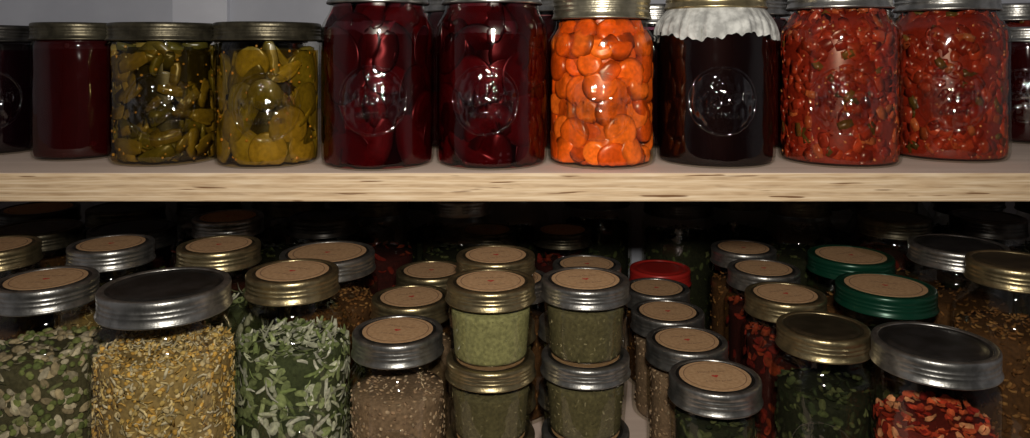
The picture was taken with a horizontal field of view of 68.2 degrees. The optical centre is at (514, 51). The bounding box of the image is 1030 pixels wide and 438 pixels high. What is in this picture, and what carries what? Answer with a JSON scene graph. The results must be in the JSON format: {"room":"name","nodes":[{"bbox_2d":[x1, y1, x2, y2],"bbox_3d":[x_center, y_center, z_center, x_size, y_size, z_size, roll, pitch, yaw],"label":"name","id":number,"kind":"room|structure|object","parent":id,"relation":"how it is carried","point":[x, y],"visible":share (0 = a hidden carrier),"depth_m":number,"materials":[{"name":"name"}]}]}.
{"room":"pantry","nodes":[
{"label":"pantry","id":0,"kind":"room"},
{"bbox_2d":[0,0,1029,278],"bbox_3d":[0.000,0.182,1.170,1.640,2.400,0.100,0,0,0],"label":"wall","id":1,"kind":"structure","parent":0,"point":[12,12],"depth_m":1.12,"materials":[{"name":"grey paint"}]},
{"bbox_2d":[172,0,229,52],"bbox_3d":[-0.460,-0.468,1.114,0.080,1.100,0.012,0,0,0],"label":"trim","id":2,"kind":"structure","parent":1,"relation":"attached to","point":[193,11],"depth_m":1.11,"materials":[{"name":"white paint"}]},
{"bbox_2d":[0,108,1029,200],"bbox_3d":[0.000,0.092,0.819,1.600,0.020,0.602,0,0,0],"label":"shelf","id":3,"kind":"object","parent":1,"relation":"attached to","point":[24,176],"visible":0.42,"depth_m":0.52,"materials":[{"name":"beige wood"}]},
{"bbox_2d":[0,25,38,151],"bbox_3d":[-0.436,0.030,0.633,0.083,0.104,0.083,0,0,3],"label":"jar","id":4,"kind":"object","parent":3,"relation":"on","point":[16,52],"visible":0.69,"depth_m":0.61,"materials":[{"name":"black glass"}]},
{"bbox_2d":[27,22,116,157],"bbox_3d":[-0.344,0.030,0.600,0.069,0.105,0.069,0,0,-37],"label":"jar","id":5,"kind":"object","parent":3,"relation":"on","point":[72,75],"visible":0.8,"depth_m":0.57,"materials":[{"name":"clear glass"}]},
{"bbox_2d":[105,22,223,162],"bbox_3d":[-0.266,0.030,0.579,0.083,0.104,0.083,0,0,31],"label":"jar","id":6,"kind":"object","parent":3,"relation":"on","point":[165,107],"visible":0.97,"depth_m":0.55,"materials":[{"name":"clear glass"}]},
{"bbox_2d":[214,41,307,65],"bbox_3d":[-0.225,0.029,0.675,0.079,0.108,0.079,0,0,-31],"label":"jar","id":7,"kind":"object","parent":3,"relation":"on","point":[224,46],"visible":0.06,"depth_m":0.65,"materials":[{"name":"clear glass"}]},
{"bbox_2d":[211,21,322,164],"bbox_3d":[-0.184,0.030,0.568,0.079,0.104,0.079,0,0,31],"label":"jar","id":8,"kind":"object","parent":3,"relation":"on","point":[267,111],"visible":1,"depth_m":0.54,"materials":[{"name":"clear glass"}]},
{"bbox_2d":[317,27,323,143],"bbox_3d":[-0.135,0.030,0.675,0.079,0.104,0.079,0,0,-31],"label":"jar","id":9,"kind":"object","parent":3,"relation":"on","point":[322,28],"visible":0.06,"depth_m":0.66,"materials":[{"name":"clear glass"}]},
{"bbox_2d":[324,0,431,167],"bbox_3d":[-0.101,0.015,0.562,0.082,0.135,0.082,0,0,42],"label":"jar","id":10,"kind":"object","parent":3,"relation":"on","point":[378,53],"visible":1,"depth_m":0.53,"materials":[{"name":"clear glass"}]},
{"bbox_2d":[423,0,447,145],"bbox_3d":[-0.045,0.015,0.678,0.082,0.135,0.082,0,0,0],"label":"jar","id":11,"kind":"object","parent":3,"relation":"on","point":[435,11],"visible":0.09,"depth_m":0.65,"materials":[{"name":"clear glass"}]},
{"bbox_2d":[439,0,544,166],"bbox_3d":[-0.017,0.015,0.565,0.082,0.135,0.082,0,0,-37],"label":"jar","id":12,"kind":"object","parent":3,"relation":"on","point":[492,52],"visible":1,"depth_m":0.53,"materials":[{"name":"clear glass"}]},
{"bbox_2d":[536,0,559,145],"bbox_3d":[0.046,0.015,0.678,0.082,0.135,0.082,0,0,14],"label":"jar","id":13,"kind":"object","parent":3,"relation":"on","point":[550,27],"visible":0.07,"depth_m":0.64,"materials":[{"name":"clear glass"}]},
{"bbox_2d":[550,0,652,165],"bbox_3d":[0.065,0.021,0.566,0.080,0.124,0.082,0,0,0],"label":"jar","id":14,"kind":"object","parent":3,"relation":"on","point":[602,52],"visible":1,"depth_m":0.54,"materials":[{"name":"clear glass"}]},
{"bbox_2d":[641,4,665,144],"bbox_3d":[0.124,0.021,0.686,0.080,0.124,0.080,0,0,0],"label":"jar","id":15,"kind":"object","parent":3,"relation":"on","point":[656,10],"visible":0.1,"depth_m":0.65,"materials":[{"name":"clear glass"}]},
{"bbox_2d":[653,0,780,164],"bbox_3d":[0.151,0.017,0.575,0.092,0.132,0.093,0,0,0],"label":"jar","id":16,"kind":"object","parent":3,"relation":"on","point":[716,56],"visible":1,"depth_m":0.54,"materials":[{"name":"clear glass"}]},
{"bbox_2d":[766,0,790,145],"bbox_3d":[0.208,0.017,0.684,0.087,0.132,0.087,0,0,0],"label":"jar","id":17,"kind":"object","parent":3,"relation":"on","point":[776,8],"visible":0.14,"depth_m":0.65,"materials":[{"name":"clear glass"}]},
{"bbox_2d":[781,0,899,164],"bbox_3d":[0.245,0.017,0.574,0.087,0.132,0.088,0,0,0],"label":"jar","id":18,"kind":"object","parent":3,"relation":"on","point":[840,99],"visible":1,"depth_m":0.54,"materials":[{"name":"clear glass"}]},
{"bbox_2d":[886,9,893,16],"bbox_3d":[0.304,0.017,0.695,0.087,0.132,0.087,0,0,-14],"label":"jar","id":19,"kind":"object","parent":3,"relation":"on","point":[890,13],"visible":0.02,"depth_m":0.67,"materials":[{"name":"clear glass"}]},
{"bbox_2d":[892,0,1008,159],"bbox_3d":[0.341,0.017,0.600,0.087,0.132,0.088,0,0,0],"label":"jar","id":20,"kind":"object","parent":3,"relation":"on","point":[954,81],"visible":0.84,"depth_m":0.57,"materials":[{"name":"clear glass"}]},
{"bbox_2d":[996,3,1029,26],"bbox_3d":[0.525,0.017,0.795,0.087,0.132,0.087,0,0,-14],"label":"jar","id":21,"kind":"object","parent":3,"relation":"on","point":[1012,14],"visible":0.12,"depth_m":0.77,"materials":[{"name":"clear glass"}]},
{"bbox_2d":[1005,27,1029,140],"bbox_3d":[0.474,0.030,0.702,0.069,0.105,0.069,0,0,-8],"label":"jar","id":22,"kind":"object","parent":3,"relation":"on","point":[1018,103],"visible":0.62,"depth_m":0.68,"materials":[{"name":"clear glass"}]},
{"bbox_2d":[451,313,711,437],"bbox_3d":[0.000,0.365,0.802,1.600,0.020,0.635,0,0,0],"label":"shelf","id":23,"kind":"object","parent":1,"relation":"attached to","point":[639,426],"visible":0.02,"depth_m":0.74,"materials":[{"name":"beige wood"}]},
{"bbox_2d":[0,235,51,340],"bbox_3d":[-0.480,0.267,0.702,0.096,0.178,0.096,0,0,0],"label":"jar","id":24,"kind":"object","parent":23,"relation":"on","point":[16,251],"visible":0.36,"depth_m":0.69,"materials":[{"name":"clear glass"}]},
{"bbox_2d":[0,201,81,277],"bbox_3d":[-0.580,0.273,0.926,0.094,0.166,0.094,0,0,0],"label":"jar","id":25,"kind":"object","parent":23,"relation":"on","point":[41,210],"visible":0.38,"depth_m":0.91,"materials":[{"name":"clear glass"}]},
{"bbox_2d":[0,219,84,329],"bbox_3d":[-0.517,0.273,0.822,0.094,0.166,0.094,0,0,0],"label":"jar","id":26,"kind":"object","parent":23,"relation":"on","point":[55,234],"visible":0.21,"depth_m":0.81,"materials":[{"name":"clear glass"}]},
{"bbox_2d":[0,265,111,437],"bbox_3d":[-0.368,0.267,0.597,0.096,0.178,0.096,0,0,0],"label":"jar","id":27,"kind":"object","parent":23,"relation":"on","point":[46,391],"visible":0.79,"depth_m":0.57,"materials":[{"name":"clear glass"}]},
{"bbox_2d":[54,234,155,340],"bbox_3d":[-0.376,0.267,0.708,0.096,0.178,0.096,0,0,0],"label":"jar","id":28,"kind":"object","parent":23,"relation":"on","point":[114,252],"visible":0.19,"depth_m":0.68,"materials":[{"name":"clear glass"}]},
{"bbox_2d":[84,201,166,273],"bbox_3d":[-0.477,0.273,0.932,0.094,0.166,0.094,0,0,0],"label":"jar","id":29,"kind":"object","parent":23,"relation":"on","point":[99,214],"visible":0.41,"depth_m":0.92,"materials":[{"name":"clear glass"}]},
{"bbox_2d":[86,218,177,287],"bbox_3d":[-0.414,0.273,0.823,0.094,0.166,0.094,0,0,0],"label":"jar","id":30,"kind":"object","parent":23,"relation":"on","point":[164,231],"visible":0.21,"depth_m":0.82,"materials":[{"name":"clear glass"}]},
{"bbox_2d":[91,267,235,437],"bbox_3d":[-0.250,0.261,0.544,0.098,0.190,0.098,0,0,25],"label":"jar","id":31,"kind":"object","parent":23,"relation":"on","point":[171,378],"visible":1,"depth_m":0.52,"materials":[{"name":"clear glass"}]},
{"bbox_2d":[174,228,195,250],"bbox_3d":[-0.414,0.267,1.031,0.096,0.178,0.096,0,0,0],"label":"jar","id":32,"kind":"object","parent":23,"relation":"on","point":[183,236],"visible":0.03,"depth_m":1.00,"materials":[{"name":"clear glass"}]},
{"bbox_2d":[170,201,241,266],"bbox_3d":[-0.374,0.267,0.931,0.096,0.178,0.096,0,0,0],"label":"jar","id":33,"kind":"object","parent":23,"relation":"on","point":[188,209],"visible":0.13,"depth_m":0.90,"materials":[{"name":"clear glass"}]},
{"bbox_2d":[175,235,268,433],"bbox_3d":[-0.274,0.267,0.704,0.096,0.178,0.096,0,0,0],"label":"jar","id":34,"kind":"object","parent":23,"relation":"on","point":[227,253],"visible":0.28,"depth_m":0.68,"materials":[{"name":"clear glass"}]},
{"bbox_2d":[190,209,271,325],"bbox_3d":[-0.311,0.267,0.824,0.096,0.178,0.096,0,0,0],"label":"jar","id":35,"kind":"object","parent":23,"relation":"on","point":[249,222],"visible":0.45,"depth_m":0.81,"materials":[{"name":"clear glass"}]},
{"bbox_2d":[251,201,317,265],"bbox_3d":[-0.311,0.273,1.033,0.094,0.166,0.094,0,0,0],"label":"jar","id":36,"kind":"object","parent":23,"relation":"on","point":[272,236],"visible":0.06,"depth_m":1.00,"materials":[{"name":"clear glass"}]},
{"bbox_2d":[257,201,324,324],"bbox_3d":[-0.271,0.267,0.931,0.096,0.178,0.096,0,0,0],"label":"jar","id":37,"kind":"object","parent":23,"relation":"on","point":[278,209],"visible":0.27,"depth_m":0.90,"materials":[{"name":"clear glass"}]},
{"bbox_2d":[233,258,349,437],"bbox_3d":[-0.181,0.267,0.618,0.096,0.178,0.098,0,0,0],"label":"jar","id":38,"kind":"object","parent":23,"relation":"on","point":[291,376],"visible":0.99,"depth_m":0.59,"materials":[{"name":"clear glass"}]},
{"bbox_2d":[288,208,363,288],"bbox_3d":[-0.208,0.267,0.828,0.096,0.178,0.096,0,0,0],"label":"jar","id":39,"kind":"object","parent":23,"relation":"on","point":[327,223],"visible":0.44,"depth_m":0.81,"materials":[{"name":"clear glass"}]},
{"bbox_2d":[279,240,375,437],"bbox_3d":[-0.178,0.273,0.722,0.094,0.166,0.094,0,0,0],"label":"jar","id":40,"kind":"object","parent":23,"relation":"on","point":[351,306],"visible":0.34,"depth_m":0.70,"materials":[{"name":"clear glass"}]},
{"bbox_2d":[347,201,412,294],"bbox_3d":[-0.168,0.267,0.932,0.096,0.178,0.096,0,0,0],"label":"jar","id":41,"kind":"object","parent":23,"relation":"on","point":[388,257],"visible":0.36,"depth_m":0.90,"materials":[{"name":"clear glass"}]},
{"bbox_2d":[350,314,444,437],"bbox_3d":[-0.095,0.289,0.611,0.080,0.132,0.083,0,0,0],"label":"jar","id":42,"kind":"object","parent":23,"relation":"on","point":[399,399],"visible":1,"depth_m":0.59,"materials":[{"name":"clear glass"}]},
{"bbox_2d":[369,284,452,437],"bbox_3d":[-0.095,0.289,0.697,0.080,0.132,0.080,0,0,0],"label":"jar","id":43,"kind":"object","parent":23,"relation":"on","point":[429,301],"visible":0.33,"depth_m":0.68,"materials":[{"name":"clear glass"}]},
{"bbox_2d":[395,260,456,405],"bbox_3d":[-0.086,0.289,0.782,0.080,0.132,0.080,0,0,0],"label":"jar","id":44,"kind":"object","parent":23,"relation":"on","point":[437,273],"visible":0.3,"depth_m":0.77,"materials":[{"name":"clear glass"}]},
{"bbox_2d":[406,201,460,261],"bbox_3d":[-0.105,0.273,1.034,0.094,0.166,0.094,0,0,0],"label":"jar","id":45,"kind":"object","parent":23,"relation":"on","point":[421,240],"visible":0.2,"depth_m":1.00,"materials":[{"name":"clear glass"}]},
{"bbox_2d":[426,201,492,262],"bbox_3d":[-0.065,0.267,0.927,0.096,0.178,0.096,0,0,0],"label":"jar","id":46,"kind":"object","parent":23,"relation":"on","point":[444,209],"visible":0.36,"depth_m":0.90,"materials":[{"name":"clear glass"}]},
{"bbox_2d":[458,223,516,247],"bbox_3d":[-0.035,0.289,0.960,0.080,0.132,0.080,0,0,8],"label":"jar","id":47,"kind":"object","parent":23,"relation":"on","point":[477,234],"visible":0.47,"depth_m":0.94,"materials":[{"name":"clear glass"}]},
{"bbox_2d":[446,420,534,437],"bbox_3d":[-0.019,0.326,0.595,0.071,0.059,0.071,0,0,-37],"label":"jar","id":48,"kind":"object","parent":23,"relation":"on","point":[529,432],"visible":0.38,"depth_m":0.59,"materials":[{"name":"clear glass"}]},
{"bbox_2d":[445,347,535,437],"bbox_3d":[-0.019,0.267,0.595,0.071,0.059,0.071,0,0,-37],"label":"jar","id":49,"kind":"object","parent":48,"relation":"on","point":[489,401],"visible":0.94,"depth_m":0.57,"materials":[{"name":"clear glass"}]},
{"bbox_2d":[445,268,535,365],"bbox_3d":[-0.019,0.208,0.595,0.071,0.059,0.071,0,0,-37],"label":"jar","id":50,"kind":"object","parent":49,"relation":"on","point":[490,310],"visible":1,"depth_m":0.57,"materials":[{"name":"clear glass"}]},
{"bbox_2d":[507,222,546,309],"bbox_3d":[-0.002,0.267,1.034,0.096,0.178,0.096,0,0,0],"label":"jar","id":51,"kind":"object","parent":23,"relation":"on","point":[524,233],"visible":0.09,"depth_m":1.01,"materials":[{"name":"clear glass"}]},
{"bbox_2d":[526,382,535,420],"bbox_3d":[-0.017,0.326,0.672,0.071,0.059,0.071,0,0,-37],"label":"jar","id":52,"kind":"object","parent":23,"relation":"on","point":[531,395],"visible":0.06,"depth_m":0.66,"materials":[{"name":"clear glass"}]},
{"bbox_2d":[527,316,535,348],"bbox_3d":[-0.017,0.267,0.672,0.071,0.059,0.071,0,0,-37],"label":"jar","id":53,"kind":"object","parent":52,"relation":"on","point":[531,331],"visible":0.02,"depth_m":0.66,"materials":[{"name":"clear glass"}]},
{"bbox_2d":[455,244,535,275],"bbox_3d":[-0.017,0.208,0.672,0.071,0.059,0.071,0,0,-37],"label":"jar","id":54,"kind":"object","parent":53,"relation":"on","point":[511,257],"visible":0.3,"depth_m":0.66,"materials":[{"name":"clear glass"}]},
{"bbox_2d":[529,270,544,420],"bbox_3d":[-0.002,0.289,0.756,0.080,0.132,0.080,0,0,0],"label":"jar","id":55,"kind":"object","parent":23,"relation":"on","point":[537,346],"visible":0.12,"depth_m":0.73,"materials":[{"name":"clear glass"}]},
{"bbox_2d":[538,377,549,418],"bbox_3d":[0.056,0.326,0.678,0.071,0.059,0.071,0,0,37],"label":"jar","id":56,"kind":"object","parent":23,"relation":"on","point":[543,399],"visible":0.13,"depth_m":0.67,"materials":[{"name":"clear glass"}]},
{"bbox_2d":[538,311,549,346],"bbox_3d":[0.056,0.267,0.678,0.071,0.059,0.071,0,0,37],"label":"jar","id":57,"kind":"object","parent":56,"relation":"on","point":[543,331],"visible":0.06,"depth_m":0.67,"materials":[{"name":"clear glass"}]},
{"bbox_2d":[533,223,591,312],"bbox_3d":[0.060,0.289,0.960,0.080,0.132,0.080,0,0,-8],"label":"jar","id":58,"kind":"object","parent":23,"relation":"on","point":[552,236],"visible":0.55,"depth_m":0.94,"materials":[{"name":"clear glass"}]},
{"bbox_2d":[541,417,629,437],"bbox_3d":[0.056,0.326,0.600,0.071,0.059,0.071,0,0,37],"label":"jar","id":59,"kind":"object","parent":23,"relation":"on","point":[547,431],"visible":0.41,"depth_m":0.59,"materials":[{"name":"clear glass"}]},
{"bbox_2d":[540,344,630,437],"bbox_3d":[0.056,0.267,0.600,0.071,0.059,0.071,0,0,37],"label":"jar","id":60,"kind":"object","parent":59,"relation":"on","point":[585,399],"visible":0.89,"depth_m":0.57,"materials":[{"name":"clear glass"}]},
{"bbox_2d":[540,266,630,362],"bbox_3d":[0.056,0.208,0.600,0.071,0.059,0.071,0,0,37],"label":"jar","id":61,"kind":"object","parent":60,"relation":"on","point":[585,304],"visible":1,"depth_m":0.58,"materials":[{"name":"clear glass"}]},
{"bbox_2d":[553,254,621,339],"bbox_3d":[0.076,0.289,0.805,0.080,0.132,0.080,0,0,0],"label":"jar","id":62,"kind":"object","parent":23,"relation":"on","point":[588,260],"visible":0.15,"depth_m":0.81,"materials":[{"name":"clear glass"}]},
{"bbox_2d":[564,201,629,315],"bbox_3d":[0.112,0.273,1.040,0.094,0.166,0.094,0,0,0],"label":"jar","id":63,"kind":"object","parent":23,"relation":"on","point":[609,237],"visible":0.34,"depth_m":1.01,"materials":[{"name":"clear glass"}]},
{"bbox_2d":[625,278,689,381],"bbox_3d":[0.154,0.305,0.827,0.073,0.100,0.073,0,0,37],"label":"jar","id":64,"kind":"object","parent":23,"relation":"on","point":[640,289],"visible":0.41,"depth_m":0.82,"materials":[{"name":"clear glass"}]},
{"bbox_2d":[629,259,691,286],"bbox_3d":[0.172,0.305,0.902,0.073,0.100,0.073,0,0,37],"label":"jar","id":65,"kind":"object","parent":23,"relation":"on","point":[654,268],"visible":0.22,"depth_m":0.89,"materials":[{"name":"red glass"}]},
{"bbox_2d":[630,299,704,418],"bbox_3d":[0.151,0.305,0.752,0.073,0.100,0.073,0,0,37],"label":"jar","id":66,"kind":"object","parent":23,"relation":"on","point":[647,315],"visible":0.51,"depth_m":0.74,"materials":[{"name":"clear glass"}]},
{"bbox_2d":[643,201,714,329],"bbox_3d":[0.212,0.273,0.984,0.094,0.166,0.094,0,0,0],"label":"jar","id":67,"kind":"object","parent":23,"relation":"on","point":[691,247],"visible":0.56,"depth_m":0.95,"materials":[{"name":"clear glass"}]},
{"bbox_2d":[645,325,728,437],"bbox_3d":[0.153,0.305,0.677,0.073,0.100,0.073,0,0,37],"label":"jar","id":68,"kind":"object","parent":23,"relation":"on","point":[666,346],"visible":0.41,"depth_m":0.66,"materials":[{"name":"clear glass"}]},
{"bbox_2d":[667,358,763,437],"bbox_3d":[0.158,0.305,0.601,0.073,0.100,0.073,0,0,-37],"label":"jar","id":69,"kind":"object","parent":23,"relation":"on","point":[712,397],"visible":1,"depth_m":0.58,"materials":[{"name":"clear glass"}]},
{"bbox_2d":[708,201,773,275],"bbox_3d":[0.307,0.273,1.035,0.094,0.166,0.094,0,0,0],"label":"jar","id":70,"kind":"object","parent":23,"relation":"on","point":[719,232],"visible":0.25,"depth_m":1.01,"materials":[{"name":"clear glass"}]},
{"bbox_2d":[710,239,776,358],"bbox_3d":[0.262,0.289,0.872,0.080,0.132,0.080,0,0,0],"label":"jar","id":71,"kind":"object","parent":23,"relation":"on","point":[723,252],"visible":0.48,"depth_m":0.86,"materials":[{"name":"clear glass"}]},
{"bbox_2d":[726,258,800,366],"bbox_3d":[0.258,0.289,0.789,0.080,0.132,0.080,0,0,-8],"label":"jar","id":72,"kind":"object","parent":23,"relation":"on","point":[742,273],"visible":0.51,"depth_m":0.78,"materials":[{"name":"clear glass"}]},
{"bbox_2d":[743,281,828,437],"bbox_3d":[0.251,0.289,0.706,0.080,0.132,0.080,0,0,0],"label":"jar","id":73,"kind":"object","parent":23,"relation":"on","point":[764,301],"visible":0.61,"depth_m":0.69,"materials":[{"name":"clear glass"}]},
{"bbox_2d":[767,201,834,292],"bbox_3d":[0.347,0.267,0.928,0.096,0.178,0.096,0,0,0],"label":"jar","id":74,"kind":"object","parent":23,"relation":"on","point":[795,254],"visible":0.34,"depth_m":0.90,"materials":[{"name":"clear glass"}]},
{"bbox_2d":[774,311,873,437],"bbox_3d":[0.252,0.289,0.621,0.080,0.132,0.082,0,0,0],"label":"jar","id":75,"kind":"object","parent":23,"relation":"on","point":[811,402],"visible":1,"depth_m":0.60,"materials":[{"name":"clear glass"}]},
{"bbox_2d":[806,245,895,371],"bbox_3d":[0.354,0.284,0.802,0.087,0.142,0.087,0,0,-14],"label":"jar","id":76,"kind":"object","parent":23,"relation":"on","point":[827,261],"visible":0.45,"depth_m":0.78,"materials":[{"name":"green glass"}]},
{"bbox_2d":[850,201,922,273],"bbox_3d":[0.450,0.267,0.927,0.096,0.178,0.096,0,0,0],"label":"jar","id":77,"kind":"object","parent":23,"relation":"on","point":[899,253],"visible":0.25,"depth_m":0.90,"materials":[{"name":"clear glass"}]},
{"bbox_2d":[834,272,939,437],"bbox_3d":[0.340,0.284,0.698,0.087,0.142,0.087,0,0,-14],"label":"jar","id":78,"kind":"object","parent":23,"relation":"on","point":[876,294],"visible":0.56,"depth_m":0.67,"materials":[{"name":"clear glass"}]},
{"bbox_2d":[857,231,926,275],"bbox_3d":[0.513,0.267,1.032,0.096,0.178,0.096,0,0,0],"label":"jar","id":79,"kind":"object","parent":23,"relation":"on","point":[887,242],"visible":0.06,"depth_m":1.00,"materials":[{"name":"clear glass"}]},
{"bbox_2d":[856,209,940,321],"bbox_3d":[0.410,0.267,0.822,0.096,0.178,0.096,0,0,0],"label":"jar","id":80,"kind":"object","parent":23,"relation":"on","point":[879,223],"visible":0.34,"depth_m":0.80,"materials":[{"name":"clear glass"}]},
{"bbox_2d":[869,321,1003,437],"bbox_3d":[0.310,0.284,0.562,0.087,0.142,0.087,0,0,-14],"label":"jar","id":81,"kind":"object","parent":23,"relation":"on","point":[924,353],"visible":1,"depth_m":0.55,"materials":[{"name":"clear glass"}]},
{"bbox_2d":[906,233,1010,398],"bbox_3d":[0.438,0.273,0.752,0.094,0.166,0.094,0,0,0],"label":"jar","id":82,"kind":"object","parent":23,"relation":"on","point":[946,252],"visible":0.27,"depth_m":0.74,"materials":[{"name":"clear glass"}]},
{"bbox_2d":[926,201,1002,285],"bbox_3d":[0.553,0.267,0.928,0.096,0.178,0.096,0,0,0],"label":"jar","id":83,"kind":"object","parent":23,"relation":"on","point":[944,207],"visible":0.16,"depth_m":0.91,"materials":[{"name":"clear glass"}]},
{"bbox_2d":[930,201,1005,244],"bbox_3d":[0.616,0.273,1.036,0.094,0.166,0.094,0,0,0],"label":"jar","id":84,"kind":"object","parent":23,"relation":"on","point":[939,228],"visible":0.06,"depth_m":1.03,"materials":[{"name":"clear glass"}]},
{"bbox_2d":[940,209,1029,315],"bbox_3d":[0.513,0.267,0.825,0.096,0.178,0.096,0,0,0],"label":"jar","id":85,"kind":"object","parent":23,"relation":"on","point":[980,223],"visible":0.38,"depth_m":0.80,"materials":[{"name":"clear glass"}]},
{"bbox_2d":[952,250,1029,437],"bbox_3d":[0.426,0.267,0.648,0.096,0.178,0.096,0,0,0],"label":"jar","id":86,"kind":"object","parent":23,"relation":"on","point":[1007,403],"visible":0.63,"depth_m":0.62,"materials":[{"name":"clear glass"}]},
{"bbox_2d":[1008,201,1029,252],"bbox_3d":[0.656,0.267,0.931,0.096,0.178,0.096,0,0,0],"label":"jar","id":87,"kind":"object","parent":23,"relation":"on","point":[1023,206],"visible":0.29,"depth_m":0.94,"materials":[{"name":"clear glass"}]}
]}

